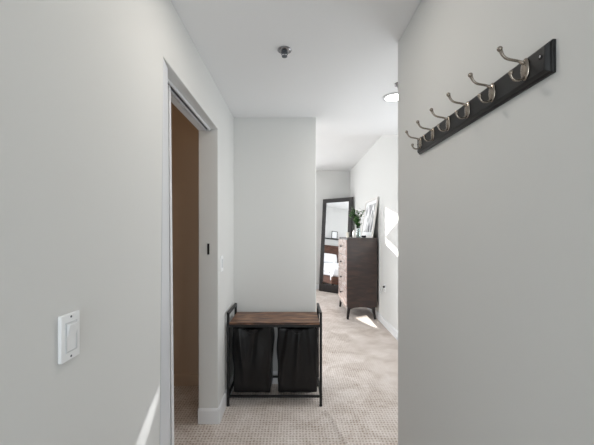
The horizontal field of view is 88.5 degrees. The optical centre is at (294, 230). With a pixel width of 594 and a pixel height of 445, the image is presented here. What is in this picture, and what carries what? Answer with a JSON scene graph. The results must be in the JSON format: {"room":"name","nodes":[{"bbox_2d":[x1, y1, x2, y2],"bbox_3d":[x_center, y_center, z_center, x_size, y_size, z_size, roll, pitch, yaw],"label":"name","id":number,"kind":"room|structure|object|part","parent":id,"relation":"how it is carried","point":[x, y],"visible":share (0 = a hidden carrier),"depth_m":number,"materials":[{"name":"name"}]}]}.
{"room":"hallway","nodes":[
{"label":"hallway","id":0,"kind":"room"},
{"bbox_2d":[0,0,233,444],"bbox_3d":[-0.631,0.177,0.425,0.142,2.440,4.751,0,0,0],"label":"wall","id":1,"kind":"structure","parent":0,"point":[81,81],"depth_m":0.86,"materials":[{"name":"white paint"}]},
{"bbox_2d":[58,310,79,363],"bbox_3d":[-0.551,0.259,0.750,0.018,0.113,0.062,0,0,0],"label":"light switch","id":2,"kind":"object","parent":1,"relation":"attached to","point":[69,323],"visible":1,"depth_m":0.74,"materials":[{"name":"white plastic"}]},
{"bbox_2d":[160,58,168,444],"bbox_3d":[-0.575,0.329,1.336,0.017,2.137,0.150,0,0,-7],"label":"trim","id":3,"kind":"structure","parent":1,"relation":"attached to","point":[164,355],"depth_m":1.33,"materials":[{"name":"white paint"}]},
{"bbox_2d":[168,85,173,444],"bbox_3d":[-0.642,0.329,1.173,0.040,2.106,0.847,0,0,0],"label":"door","id":4,"kind":"structure","parent":1,"relation":"in","point":[171,359],"depth_m":1.53,"materials":[{"name":"white wood"}]},
{"bbox_2d":[168,78,209,130],"bbox_3d":[-0.657,-0.734,1.758,0.086,0.015,0.916,0,0,0],"label":"trim","id":5,"kind":"structure","parent":1,"relation":"attached to","point":[177,98],"depth_m":1.83,"materials":[{"name":"white wood"}]},
{"bbox_2d":[198,408,217,423],"bbox_3d":[-0.631,1.342,2.211,0.142,0.110,0.014,0,0,0],"label":"baseboard","id":6,"kind":"object","parent":1,"relation":"attached to","point":[205,415],"visible":1,"depth_m":2.20,"materials":[{"name":"white wood"}]},
{"bbox_2d":[220,255,222,271],"bbox_3d":[-0.555,0.247,2.325,0.010,0.120,0.070,0,0,0],"label":"light switch","id":7,"kind":"object","parent":1,"relation":"attached to","point":[221,257],"visible":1,"depth_m":2.30,"materials":[{"name":"white plastic"}]},
{"bbox_2d":[218,375,233,423],"bbox_3d":[-0.553,1.342,2.502,0.014,0.110,0.596,0,0,0],"label":"baseboard","id":8,"kind":"structure","parent":1,"relation":"attached to","point":[223,403],"depth_m":2.33,"materials":[{"name":"white wood"}]},
{"bbox_2d":[171,102,315,373],"bbox_3d":[-1.573,-0.078,2.853,3.533,2.950,0.173,0,0,0],"label":"wall","id":9,"kind":"structure","parent":0,"point":[275,157],"depth_m":2.80,"materials":[{"name":"white paint"}]},
{"bbox_2d":[174,374,198,385],"bbox_3d":[-1.351,1.347,2.760,1.298,0.100,0.014,0,0,0],"label":"baseboard","id":10,"kind":"structure","parent":9,"relation":"attached to","point":[179,379],"depth_m":2.75,"materials":[{"name":"beige paint"}]},
{"bbox_2d":[272,371,277,383],"bbox_3d":[-0.176,1.342,2.793,0.739,0.110,0.014,0,0,0],"label":"baseboard","id":11,"kind":"structure","parent":9,"relation":"attached to","point":[275,380],"depth_m":2.79,"materials":[{"name":"white wood"}]},
{"bbox_2d":[174,289,397,444],"bbox_3d":[-0.939,1.391,2.770,4.802,0.013,9.440,0,0,0],"label":"floor","id":12,"kind":"structure","parent":0,"point":[360,355],"depth_m":2.47,"materials":[{"name":"carpet"}]},
{"bbox_2d":[227,303,321,406],"bbox_3d":[-0.164,1.023,2.593,0.766,0.746,0.336,0,0,0],"label":"laundry hamper","id":13,"kind":"object","parent":12,"relation":"on","point":[240,319],"visible":0.84,"depth_m":2.44,"materials":[{"name":"black metal"}]},
{"bbox_3d":[-0.534,1.022,2.593,0.020,0.744,0.330,0,0,0],"label":"frame","id":14,"kind":"part","parent":13,"relation":"part of","materials":[{"name":"black metal"}]},
{"bbox_2d":[232,327,274,392],"bbox_3d":[-0.348,1.041,2.591,0.335,0.542,0.316,0,0,0],"label":"laundry bag","id":15,"kind":"object","parent":13,"relation":"hanging from","point":[252,347],"visible":0.93,"depth_m":2.47,"materials":[{"name":"black fabric"}]},
{"bbox_3d":[-0.164,0.758,2.440,0.720,0.022,0.020,0,0,0],"label":"rail","id":16,"kind":"part","parent":13,"relation":"part of","materials":[{"name":"black metal"}]},
{"bbox_3d":[-0.164,1.321,2.438,0.720,0.016,0.016,0,0,0],"label":"rail","id":17,"kind":"part","parent":13,"relation":"part of","materials":[{"name":"black metal"}]},
{"bbox_2d":[277,327,318,392],"bbox_3d":[0.021,1.041,2.594,0.347,0.542,0.321,0,0,0],"label":"laundry bag","id":18,"kind":"object","parent":13,"relation":"hanging from","point":[297,347],"visible":0.94,"depth_m":2.46,"materials":[{"name":"black fabric"}]},
{"bbox_3d":[0.206,1.022,2.593,0.020,0.744,0.330,0,0,0],"label":"frame","id":19,"kind":"part","parent":13,"relation":"part of","materials":[{"name":"black metal"}]},
{"bbox_2d":[319,197,352,293],"bbox_3d":[0.925,0.322,6.940,0.795,2.149,0.207,0,0,40],"label":"floor mirror","id":20,"kind":"object","parent":12,"relation":"on","point":[336,221],"visible":0.74,"depth_m":6.99,"materials":[{"name":"black metal"}]},
{"bbox_2d":[323,201,348,285],"bbox_3d":[0.927,0.283,6.943,0.611,1.887,0.159,0,0,40],"label":"mirror glass","id":21,"kind":"object","parent":20,"relation":"attached to","point":[335,213],"depth_m":6.99,"materials":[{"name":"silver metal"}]},
{"bbox_2d":[338,237,376,319],"bbox_3d":[1.032,0.753,5.218,0.516,1.286,0.855,0,0,0],"label":"dresser","id":22,"kind":"object","parent":12,"relation":"on","point":[357,257],"visible":0.99,"depth_m":4.79,"materials":[{"name":"brown wood"}]},
{"bbox_3d":[0.810,0.267,5.218,0.017,0.250,0.827,0,0,0],"label":"drawer","id":23,"kind":"part","parent":22,"relation":"part of","materials":[{"name":"brown wood"}]},
{"bbox_3d":[0.810,0.528,5.218,0.017,0.250,0.827,0,0,0],"label":"drawer","id":24,"kind":"part","parent":22,"relation":"part of","materials":[{"name":"brown wood"}]},
{"bbox_3d":[0.810,0.788,5.218,0.017,0.250,0.827,0,0,0],"label":"drawer","id":25,"kind":"part","parent":22,"relation":"part of","materials":[{"name":"brown wood"}]},
{"bbox_3d":[0.810,1.049,5.218,0.017,0.250,0.827,0,0,0],"label":"drawer","id":26,"kind":"part","parent":22,"relation":"part of","materials":[{"name":"brown wood"}]},
{"bbox_3d":[0.847,1.298,4.830,0.064,0.197,0.063,0,0,0],"label":"leg","id":27,"kind":"part","parent":22,"relation":"part of","materials":[{"name":"black wood"}]},
{"bbox_2d":[348,206,364,237],"bbox_3d":[1.012,-0.152,5.022,0.305,0.523,0.193,0,0,-30],"label":"glass vase","id":28,"kind":"object","parent":22,"relation":"on","point":[356,220],"visible":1,"depth_m":5.00,"materials":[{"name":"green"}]},
{"bbox_2d":[361,197,378,237],"bbox_3d":[1.260,-0.215,5.200,0.118,0.651,0.800,0,0,0],"label":"framed print","id":29,"kind":"object","parent":22,"relation":"on","point":[368,224],"visible":0.89,"depth_m":5.14,"materials":[{"name":"white paper"}]},
{"bbox_3d":[1.245,1.298,4.830,0.064,0.197,0.063,0,0,0],"label":"leg","id":30,"kind":"part","parent":22,"relation":"part of","materials":[{"name":"black wood"}]},
{"bbox_2d":[171,0,420,134],"bbox_3d":[0.380,-1.343,0.610,2.164,0.600,5.400,0,0,0],"label":"ceiling","id":31,"kind":"structure","parent":0,"point":[339,68],"depth_m":1.80,"materials":[{"name":"white paint"}]},
{"bbox_2d":[278,46,290,57],"bbox_3d":[-0.060,-1.023,1.757,0.080,0.038,0.080,0,0,0],"label":"sprinkler","id":32,"kind":"object","parent":31,"relation":"attached to","point":[284,50],"visible":1,"depth_m":1.75,"materials":[{"name":"silver metal"}]},
{"bbox_2d":[382,92,397,101],"bbox_3d":[0.772,-1.039,2.374,0.176,0.008,0.176,0,0,0],"label":"recessed light","id":33,"kind":"object","parent":31,"relation":"in","point":[391,97],"visible":0.57,"depth_m":2.37,"materials":[{"name":"grey plastic"}]},
{"bbox_2d":[385,94,397,100],"bbox_3d":[0.772,-1.040,2.374,0.134,0.004,0.134,0,0,-31],"label":"diffuser","id":34,"kind":"object","parent":33,"relation":"attached to","point":[388,97],"depth_m":2.37,"materials":[{"name":"white"}]},
{"bbox_2d":[316,171,349,283],"bbox_3d":[-1.009,-0.028,7.420,4.662,2.850,0.140,0,0,0],"label":"wall","id":35,"kind":"structure","parent":0,"point":[329,184],"depth_m":7.35,"materials":[{"name":"white paint"}]},
{"bbox_2d":[316,135,381,170],"bbox_3d":[-0.939,-1.548,5.400,4.802,0.190,4.180,0,0,0],"label":"ceiling","id":36,"kind":"structure","parent":0,"point":[333,152],"depth_m":5.51,"materials":[{"name":"white paint"}]},
{"bbox_2d":[350,135,397,330],"bbox_3d":[1.392,-0.028,4.581,0.140,2.850,5.818,0,0,0],"label":"wall","id":37,"kind":"structure","parent":0,"point":[375,174],"depth_m":4.51,"materials":[{"name":"white paint"}]},
{"bbox_2d":[368,308,397,339],"bbox_3d":[1.315,1.342,4.511,0.014,0.110,5.678,0,0,0],"label":"baseboard","id":38,"kind":"structure","parent":37,"relation":"attached to","point":[386,324],"depth_m":4.36,"materials":[{"name":"white wood"}]},
{"bbox_2d":[398,0,593,444],"bbox_3d":[1.016,0.177,-0.130,0.893,2.440,3.640,0,0,0],"label":"wall","id":39,"kind":"structure","parent":0,"point":[496,217],"depth_m":0.85,"materials":[{"name":"white paint"}]},
{"bbox_2d":[405,39,555,154],"bbox_3d":[0.525,-0.393,1.023,0.087,0.094,0.718,0,0,0],"label":"coat rack","id":40,"kind":"object","parent":39,"relation":"attached to","point":[541,64],"visible":1,"depth_m":0.84,"materials":[{"name":"black wood"}]},
{"bbox_3d":[0.516,-0.417,1.335,0.068,0.047,0.012,0,0,0],"label":"arm","id":41,"kind":"part","parent":40,"relation":"part of","materials":[{"name":"silver metal"}]},
{"bbox_3d":[0.516,-0.417,1.213,0.068,0.047,0.012,0,0,0],"label":"arm","id":42,"kind":"part","parent":40,"relation":"part of","materials":[{"name":"silver metal"}]},
{"bbox_3d":[0.516,-0.417,1.091,0.068,0.047,0.012,0,0,0],"label":"arm","id":43,"kind":"part","parent":40,"relation":"part of","materials":[{"name":"silver metal"}]},
{"bbox_3d":[0.516,-0.417,0.970,0.068,0.047,0.012,0,0,0],"label":"arm","id":44,"kind":"part","parent":40,"relation":"part of","materials":[{"name":"silver metal"}]},
{"bbox_3d":[0.530,-0.369,0.970,0.042,0.027,0.012,0,0,0],"label":"arm","id":45,"kind":"part","parent":40,"relation":"part of","materials":[{"name":"silver metal"}]},
{"bbox_3d":[0.516,-0.417,0.849,0.068,0.047,0.012,0,0,0],"label":"arm","id":46,"kind":"part","parent":40,"relation":"part of","materials":[{"name":"silver metal"}]},
{"bbox_3d":[0.530,-0.369,0.849,0.042,0.027,0.012,0,0,0],"label":"arm","id":47,"kind":"part","parent":40,"relation":"part of","materials":[{"name":"silver metal"}]},
{"bbox_3d":[0.516,-0.417,0.727,0.068,0.047,0.012,0,0,0],"label":"arm","id":48,"kind":"part","parent":40,"relation":"part of","materials":[{"name":"silver metal"}]},
{"bbox_3d":[0.530,-0.369,0.727,0.042,0.027,0.012,0,0,0],"label":"arm","id":49,"kind":"part","parent":40,"relation":"part of","materials":[{"name":"silver metal"}]}
]}

